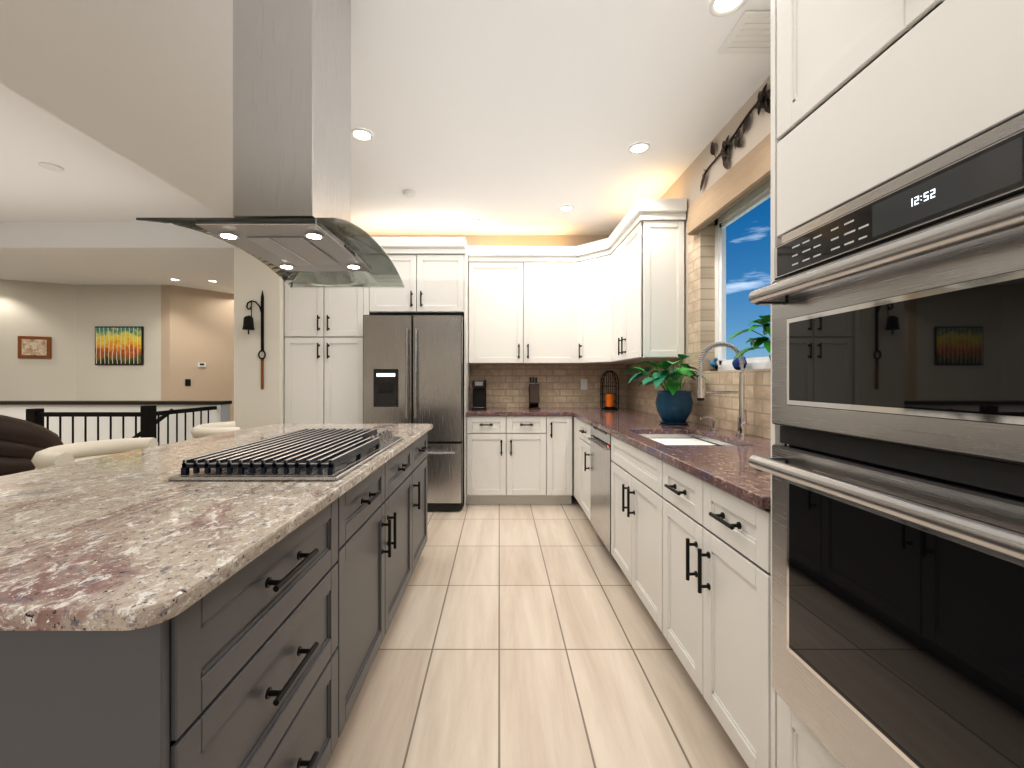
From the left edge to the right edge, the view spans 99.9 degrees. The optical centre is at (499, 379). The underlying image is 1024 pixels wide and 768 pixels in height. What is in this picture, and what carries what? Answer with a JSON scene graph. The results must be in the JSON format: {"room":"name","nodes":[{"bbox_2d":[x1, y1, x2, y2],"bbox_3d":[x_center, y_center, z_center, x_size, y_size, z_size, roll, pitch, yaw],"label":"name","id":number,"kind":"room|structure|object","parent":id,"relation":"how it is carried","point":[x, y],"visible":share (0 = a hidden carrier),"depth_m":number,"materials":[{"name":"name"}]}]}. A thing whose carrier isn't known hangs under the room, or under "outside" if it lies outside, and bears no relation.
{"room":"kitchen","nodes":[
{"label":"kitchen","id":0,"kind":"room"},
{"bbox_2d":[0,279,169,400],"bbox_3d":[-7.577,-0.417,8.100,3.974,3.300,3.800,0,0,0],"label":"wall","id":1,"kind":"structure","parent":0,"point":[67,318],"depth_m":7.30,"materials":[{"name":"beige paint"}]},
{"bbox_2d":[18,336,50,358],"bbox_3d":[-7.628,-0.527,7.063,0.400,0.360,0.030,0,0,-25],"label":"picture","id":2,"kind":"object","parent":1,"relation":"attached to","point":[33,347],"visible":1,"depth_m":7.05,"materials":[{"name":"brown wood"}]},
{"bbox_2d":[95,326,143,364],"bbox_3d":[-6.434,-0.572,7.281,0.810,0.650,0.030,0,0,0],"label":"picture","id":3,"kind":"object","parent":1,"relation":"attached to","point":[119,345],"visible":0.94,"depth_m":7.27,"materials":[{"name":"multicoloured"}]},
{"bbox_2d":[0,84,225,221],"bbox_3d":[-6.105,-1.992,1.870,6.790,0.150,6.740,0,0,0],"label":"ceiling","id":4,"kind":"structure","parent":0,"point":[95,181],"depth_m":4.14,"materials":[{"name":"white paint"}]},
{"bbox_2d":[38,162,63,171],"bbox_3d":[-4.030,-1.910,3.870,0.160,0.012,0.160,0,0,0],"label":"recessed light","id":5,"kind":"object","parent":4,"relation":"in","point":[51,167],"visible":1,"depth_m":3.86,"materials":[{"name":"white"}]},
{"bbox_2d":[0,401,231,444],"bbox_3d":[-6.365,0.748,5.260,6.070,0.970,0.200,0,0,0],"label":"wall","id":6,"kind":"structure","parent":0,"point":[17,409],"depth_m":5.20,"materials":[{"name":"white"}]},
{"bbox_2d":[170,285,233,420],"bbox_3d":[-5.355,-0.417,7.690,0.711,3.300,0.780,0,0,0],"label":"wall","id":7,"kind":"structure","parent":0,"point":[201,326],"depth_m":7.28,"materials":[{"name":"beige paint"}]},
{"bbox_2d":[185,379,190,385],"bbox_3d":[-5.428,0.053,7.502,0.015,0.120,0.080,0,0,36],"label":"light switch","id":8,"kind":"object","parent":7,"relation":"attached to","point":[187,382],"visible":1,"depth_m":7.50,"materials":[{"name":"black plastic"}]},
{"bbox_2d":[198,363,205,366],"bbox_3d":[-5.302,-0.257,7.668,0.020,0.080,0.120,0,0,36],"label":"thermostat","id":9,"kind":"object","parent":7,"relation":"attached to","point":[201,364],"visible":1,"depth_m":7.66,"materials":[{"name":"white plastic"}]},
{"bbox_2d":[234,217,284,429],"bbox_3d":[-2.325,-0.417,4.535,0.470,3.300,0.810,0,0,0],"label":"wall","id":10,"kind":"structure","parent":0,"point":[255,405],"depth_m":4.13,"materials":[{"name":"beige paint"}]},
{"bbox_2d":[242,290,265,388],"bbox_3d":[-2.328,-0.382,4.074,0.189,0.950,0.119,0,0,0],"label":"bell","id":11,"kind":"object","parent":10,"relation":"hanging from","point":[248,323],"visible":1,"depth_m":4.11,"materials":[{"name":"black metal"}]},
{"bbox_2d":[0,0,770,293],"bbox_3d":[-3.960,-1.837,4.250,11.080,0.460,11.500,0,0,0],"label":"ceiling","id":12,"kind":"structure","parent":0,"point":[513,117],"depth_m":2.53,"materials":[{"name":"white paint"}]},
{"bbox_2d":[136,0,404,287],"bbox_3d":[-0.749,-1.028,1.675,0.562,1.154,0.910,0,0,0],"label":"range hood","id":13,"kind":"object","parent":12,"relation":"hanging from","point":[290,224],"visible":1,"depth_m":1.40,"materials":[{"name":"silver metal"}]},
{"bbox_2d":[351,128,373,141],"bbox_3d":[-0.900,-1.600,2.820,0.150,0.012,0.150,0,0,0],"label":"recessed light","id":14,"kind":"object","parent":12,"relation":"in","point":[361,135],"visible":0.9,"depth_m":2.81,"materials":[{"name":"white"}]},
{"bbox_2d":[403,190,415,197],"bbox_3d":[-0.770,-1.591,3.690,0.110,0.029,0.110,0,0,0],"label":"smoke detector","id":15,"kind":"object","parent":12,"relation":"attached to","point":[409,193],"visible":1,"depth_m":3.67,"materials":[{"name":"white plastic"}]},
{"bbox_2d":[558,205,574,211],"bbox_3d":[0.630,-1.600,4.030,0.150,0.012,0.150,0,0,0],"label":"recessed light","id":16,"kind":"object","parent":12,"relation":"in","point":[566,208],"visible":1,"depth_m":4.03,"materials":[{"name":"white"}]},
{"bbox_2d":[628,142,650,154],"bbox_3d":[0.970,-1.600,2.980,0.150,0.012,0.150,0,0,0],"label":"recessed light","id":17,"kind":"object","parent":12,"relation":"in","point":[637,148],"visible":0.98,"depth_m":2.98,"materials":[{"name":"white"}]},
{"bbox_2d":[709,0,746,16],"bbox_3d":[0.970,-1.600,1.820,0.150,0.012,0.150,0,0,0],"label":"recessed light","id":18,"kind":"object","parent":12,"relation":"in","point":[720,8],"visible":1,"depth_m":1.85,"materials":[{"name":"white"}]},
{"bbox_2d":[718,11,770,53],"bbox_3d":[1.215,-1.599,1.990,0.290,0.015,0.240,0,0,0],"label":"ceiling vent","id":19,"kind":"object","parent":12,"relation":"in","point":[750,33],"visible":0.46,"depth_m":2.00,"materials":[{"name":"white metal"}]},
{"bbox_2d":[370,235,627,364],"bbox_3d":[-0.255,-0.417,4.865,3.670,3.300,0.150,0,0,0],"label":"wall","id":20,"kind":"structure","parent":0,"point":[524,240],"depth_m":4.79,"materials":[{"name":"beige paint"}]},
{"bbox_2d":[369,245,468,320],"bbox_3d":[-0.801,-0.960,4.478,0.923,0.615,0.615,0,0,0],"label":"upper cabinet","id":21,"kind":"object","parent":20,"relation":"attached to","point":[435,278],"depth_m":4.17,"materials":[{"name":"white wood"}]},
{"bbox_2d":[468,254,571,363],"bbox_3d":[0.272,-0.717,4.594,1.180,1.100,0.372,0,0,0],"label":"upper cabinet","id":22,"kind":"object","parent":20,"relation":"attached to","point":[520,305],"depth_m":4.45,"materials":[{"name":"white wood"}]},
{"bbox_2d":[572,246,638,363],"bbox_3d":[1.089,-0.717,4.449,0.662,1.100,0.661,0,0,0],"label":"upper cabinet","id":23,"kind":"object","parent":20,"relation":"attached to","point":[589,263],"depth_m":4.35,"materials":[{"name":"white wood"}]},
{"bbox_2d":[326,493,748,767],"bbox_3d":[-3.960,1.283,4.250,11.080,0.100,11.500,0,0,0],"label":"floor","id":24,"kind":"structure","parent":0,"point":[524,636],"depth_m":1.84,"materials":[{"name":"tile"}]},
{"bbox_2d":[0,415,63,475],"bbox_3d":[-3.360,0.681,2.679,0.968,1.105,0.862,0,0,0],"label":"leather chair","id":25,"kind":"object","parent":24,"relation":"on","point":[22,442],"visible":0.29,"depth_m":2.62,"materials":[{"name":"brown leather"}]},
{"bbox_2d":[26,405,158,445],"bbox_3d":[-3.950,0.743,4.170,1.190,0.980,0.090,0,0,0],"label":"stair railing","id":26,"kind":"object","parent":24,"relation":"on","point":[148,415],"depth_m":4.14,"materials":[{"name":"black metal"}]},
{"bbox_2d":[31,437,157,468],"bbox_3d":[-2.004,0.782,2.200,0.508,0.904,0.598,0,0,0],"label":"bar stool","id":27,"kind":"object","parent":24,"relation":"on","point":[61,454],"visible":0.19,"depth_m":2.26,"materials":[{"name":"beige fabric"}]},
{"bbox_2d":[159,406,216,444],"bbox_3d":[-3.393,0.743,4.683,0.060,0.980,0.935,0,0,0],"label":"stair railing","id":28,"kind":"object","parent":24,"relation":"on","point":[166,413],"depth_m":4.60,"materials":[{"name":"black metal"}]},
{"bbox_2d":[0,433,427,767],"bbox_3d":[-0.956,0.790,1.833,0.988,0.885,2.371,0,0,0],"label":"kitchen island","id":29,"kind":"object","parent":24,"relation":"on","point":[266,658],"visible":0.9,"depth_m":0.86,"materials":[{"name":"grey"}]},
{"bbox_2d":[0,424,432,630],"bbox_3d":[-1.042,0.329,1.823,1.155,0.032,2.475,0,0,0],"label":"island countertop","id":30,"kind":"structure","parent":29,"relation":"on","point":[131,540],"depth_m":0.91,"materials":[{"name":"stone"}]},
{"bbox_2d":[168,428,402,480],"bbox_3d":[-0.760,0.281,1.785,0.520,0.061,0.930,0,0,0],"label":"cooktop","id":31,"kind":"object","parent":30,"relation":"in","point":[319,454],"visible":1,"depth_m":1.44,"materials":[{"name":"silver metal"}]},
{"bbox_2d":[191,421,239,438],"bbox_3d":[-1.950,0.782,3.199,0.585,0.904,0.587,0,0,0],"label":"bar stool","id":32,"kind":"object","parent":24,"relation":"on","point":[204,430],"visible":0.12,"depth_m":2.96,"materials":[{"name":"beige fabric"}]},
{"bbox_2d":[285,282,372,423],"bbox_3d":[-1.675,-0.017,4.478,0.823,2.500,0.615,0,0,0],"label":"tall cabinet","id":33,"kind":"object","parent":24,"relation":"on","point":[323,355],"depth_m":4.18,"materials":[{"name":"white wood"}]},
{"bbox_2d":[363,315,463,510],"bbox_3d":[-0.802,0.312,4.337,0.915,1.818,0.867,0,0,0],"label":"refrigerator","id":34,"kind":"object","parent":24,"relation":"on","point":[413,369],"visible":0.75,"depth_m":3.97,"materials":[{"name":"grey metal"}]},
{"bbox_2d":[466,415,572,503],"bbox_3d":[0.198,0.790,4.459,1.035,0.885,0.654,0,0,0],"label":"base cabinet","id":35,"kind":"object","parent":24,"relation":"on","point":[519,459],"visible":1,"depth_m":4.18,"materials":[{"name":"white wood"}]},
{"bbox_2d":[466,408,569,414],"bbox_3d":[0.175,0.329,4.462,0.990,0.032,0.636,0,0,0],"label":"countertop","id":36,"kind":"structure","parent":35,"relation":"on","point":[489,411],"depth_m":4.21,"materials":[{"name":"stone"}]},
{"bbox_2d":[472,379,486,409],"bbox_3d":[-0.208,0.152,4.494,0.150,0.320,0.192,0,0,0],"label":"coffee maker","id":37,"kind":"object","parent":36,"relation":"on","point":[479,386],"visible":1,"depth_m":4.51,"materials":[{"name":"black plastic"}]},
{"bbox_2d":[528,377,539,409],"bbox_3d":[0.370,0.145,4.588,0.110,0.334,0.235,0,0,0],"label":"knife block","id":38,"kind":"object","parent":36,"relation":"on","point":[533,388],"visible":1,"depth_m":4.54,"materials":[{"name":"brown wood"}]},
{"bbox_2d":[573,416,576,499],"bbox_3d":[1.073,0.790,3.968,0.706,0.884,0.382,0,0,0],"label":"base cabinet","id":39,"kind":"object","parent":24,"relation":"on","point":[574,418],"depth_m":4.06,"materials":[{"name":"white wood"}]},
{"bbox_2d":[577,418,652,539],"bbox_3d":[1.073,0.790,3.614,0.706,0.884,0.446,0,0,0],"label":"base cabinet","id":40,"kind":"object","parent":24,"relation":"on","point":[631,466],"depth_m":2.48,"materials":[{"name":"white wood"}]},
{"bbox_2d":[587,425,620,568],"bbox_3d":[1.052,0.794,3.083,0.736,0.878,0.605,0,0,0],"label":"dishwasher","id":41,"kind":"object","parent":40,"relation":"in","point":[600,440],"visible":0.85,"depth_m":3.02,"materials":[{"name":"grey metal"}]},
{"bbox_2d":[653,456,770,767],"bbox_3d":[1.073,0.790,1.554,0.706,0.884,0.817,0,0,0],"label":"base cabinet","id":42,"kind":"object","parent":24,"relation":"on","point":[691,554],"depth_m":1.42,"materials":[{"name":"white wood"}]},
{"bbox_2d":[570,408,770,508],"bbox_3d":[1.060,0.329,2.962,0.721,0.032,3.636,0,0,0],"label":"countertop","id":43,"kind":"structure","parent":42,"relation":"on","point":[729,469],"depth_m":1.92,"materials":[{"name":"stone"}]},
{"bbox_2d":[600,371,618,409],"bbox_3d":[1.150,0.110,4.480,0.170,0.405,0.170,0,0,0],"label":"candle lantern","id":44,"kind":"object","parent":43,"relation":"on","point":[609,401],"visible":1,"depth_m":4.48,"materials":[{"name":"black metal"}]},
{"bbox_2d":[622,354,706,424],"bbox_3d":[1.148,0.073,3.057,0.519,0.478,0.690,0,0,0],"label":"potted plant","id":45,"kind":"object","parent":43,"relation":"on","point":[674,405],"visible":0.96,"depth_m":2.96,"materials":[{"name":"green plant"}]},
{"bbox_2d":[639,434,735,445],"bbox_3d":[1.020,0.455,2.375,0.452,0.216,0.702,0,0,0],"label":"sink","id":46,"kind":"object","parent":43,"relation":"in","point":[681,439],"visible":0.21,"depth_m":2.62,"materials":[{"name":"white ceramic"}]},
{"bbox_2d":[700,416,717,430],"bbox_3d":[1.292,0.268,2.650,0.109,0.089,0.044,0,0,0],"label":"soap dispenser","id":47,"kind":"object","parent":43,"relation":"on","point":[714,428],"visible":1,"depth_m":2.64,"materials":[{"name":"silver metal"}]},
{"bbox_2d":[696,342,748,435],"bbox_3d":[1.243,0.050,2.385,0.284,0.524,0.091,0,0,0],"label":"faucet","id":48,"kind":"object","parent":43,"relation":"on","point":[743,423],"visible":0.94,"depth_m":2.39,"materials":[{"name":"silver metal"}]},
{"bbox_2d":[771,0,1023,767],"bbox_3d":[1.053,-0.077,0.732,0.746,2.620,0.893,0,0,0],"label":"tall cabinet","id":49,"kind":"object","parent":24,"relation":"on","point":[867,96],"visible":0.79,"depth_m":0.85,"materials":[{"name":"white"}]},
{"bbox_2d":[749,113,1023,767],"bbox_3d":[0.931,0.212,0.695,0.657,1.148,0.784,0,0,0],"label":"wall oven","id":50,"kind":"object","parent":49,"relation":"in","point":[895,467],"visible":1,"depth_m":0.71,"materials":[{"name":"grey metal"}]},
{"bbox_2d":[630,75,770,442],"bbox_3d":[1.505,-0.417,1.720,0.150,3.300,6.440,0,0,0],"label":"wall","id":51,"kind":"structure","parent":0,"point":[687,184],"depth_m":2.83,"materials":[{"name":"beige paint"}]},
{"bbox_2d":[470,220,770,438],"bbox_3d":[0.605,-0.407,2.966,1.850,1.439,3.646,0,0,0],"label":"backsplash","id":52,"kind":"structure","parent":51,"relation":"attached to","point":[508,386],"depth_m":3.20,"materials":[{"name":"beige tile"}]},
{"bbox_2d":[581,379,586,389],"bbox_3d":[0.943,0.053,4.777,0.075,0.120,0.008,0,0,0],"label":"electrical outlet","id":53,"kind":"object","parent":52,"relation":"attached to","point":[583,384],"visible":1,"depth_m":4.78,"materials":[{"name":"white plastic"}]},
{"bbox_2d":[608,210,686,361],"bbox_3d":[1.234,-0.717,3.755,0.372,1.100,0.934,0,0,0],"label":"upper cabinet","id":54,"kind":"object","parent":51,"relation":"attached to","point":[616,296],"depth_m":3.30,"materials":[{"name":"white wood"}]},
{"bbox_2d":[708,358,717,370],"bbox_3d":[1.470,-0.103,2.959,0.043,0.091,0.135,0,0,0],"label":"bird","id":55,"kind":"object","parent":51,"relation":"on","point":[713,363],"visible":0.94,"depth_m":2.93,"materials":[{"name":"blue ceramic"}]},
{"bbox_2d":[687,132,770,234],"bbox_3d":[1.391,-1.149,2.365,0.061,0.215,1.510,0,0,0],"label":"window valance","id":56,"kind":"object","parent":51,"relation":"attached to","point":[747,174],"visible":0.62,"depth_m":2.52,"materials":[{"name":"beige light wood"}]},
{"bbox_2d":[700,84,770,190],"bbox_3d":[1.406,-1.440,2.308,0.035,0.287,1.433,0,0,0],"label":"art","id":57,"kind":"object","parent":51,"relation":"attached to","point":[763,101],"visible":0.5,"depth_m":2.53,"materials":[{"name":"brown metal"}]},
{"bbox_2d":[732,353,746,369],"bbox_3d":[1.470,-0.111,2.630,0.084,0.105,0.116,0,0,0],"label":"vase","id":58,"kind":"object","parent":51,"relation":"on","point":[735,363],"visible":0.46,"depth_m":2.61,"materials":[{"name":"blue ceramic"}]},
{"bbox_2d":[715,179,770,370],"bbox_3d":[1.550,-0.592,2.365,0.050,1.070,1.354,0,0,0],"label":"window","id":59,"kind":"structure","parent":51,"relation":"in","point":[755,198],"depth_m":2.97,"materials":[{"name":"white plastic"}]},
{"bbox_3d":[1.475,-0.093,2.270,0.090,0.070,0.090,0,0,0],"label":"potted plant","id":60,"kind":"object","parent":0,"visible":0},
{"bbox_2d":[727,315,770,360],"bbox_3d":[1.368,-0.214,2.275,0.293,0.230,0.474,0,0,0],"label":"plant","id":61,"kind":"object","parent":60,"relation":"in","point":[757,342],"visible":0.46,"depth_m":2.23,"materials":[{"name":"green plant"}]}
]}

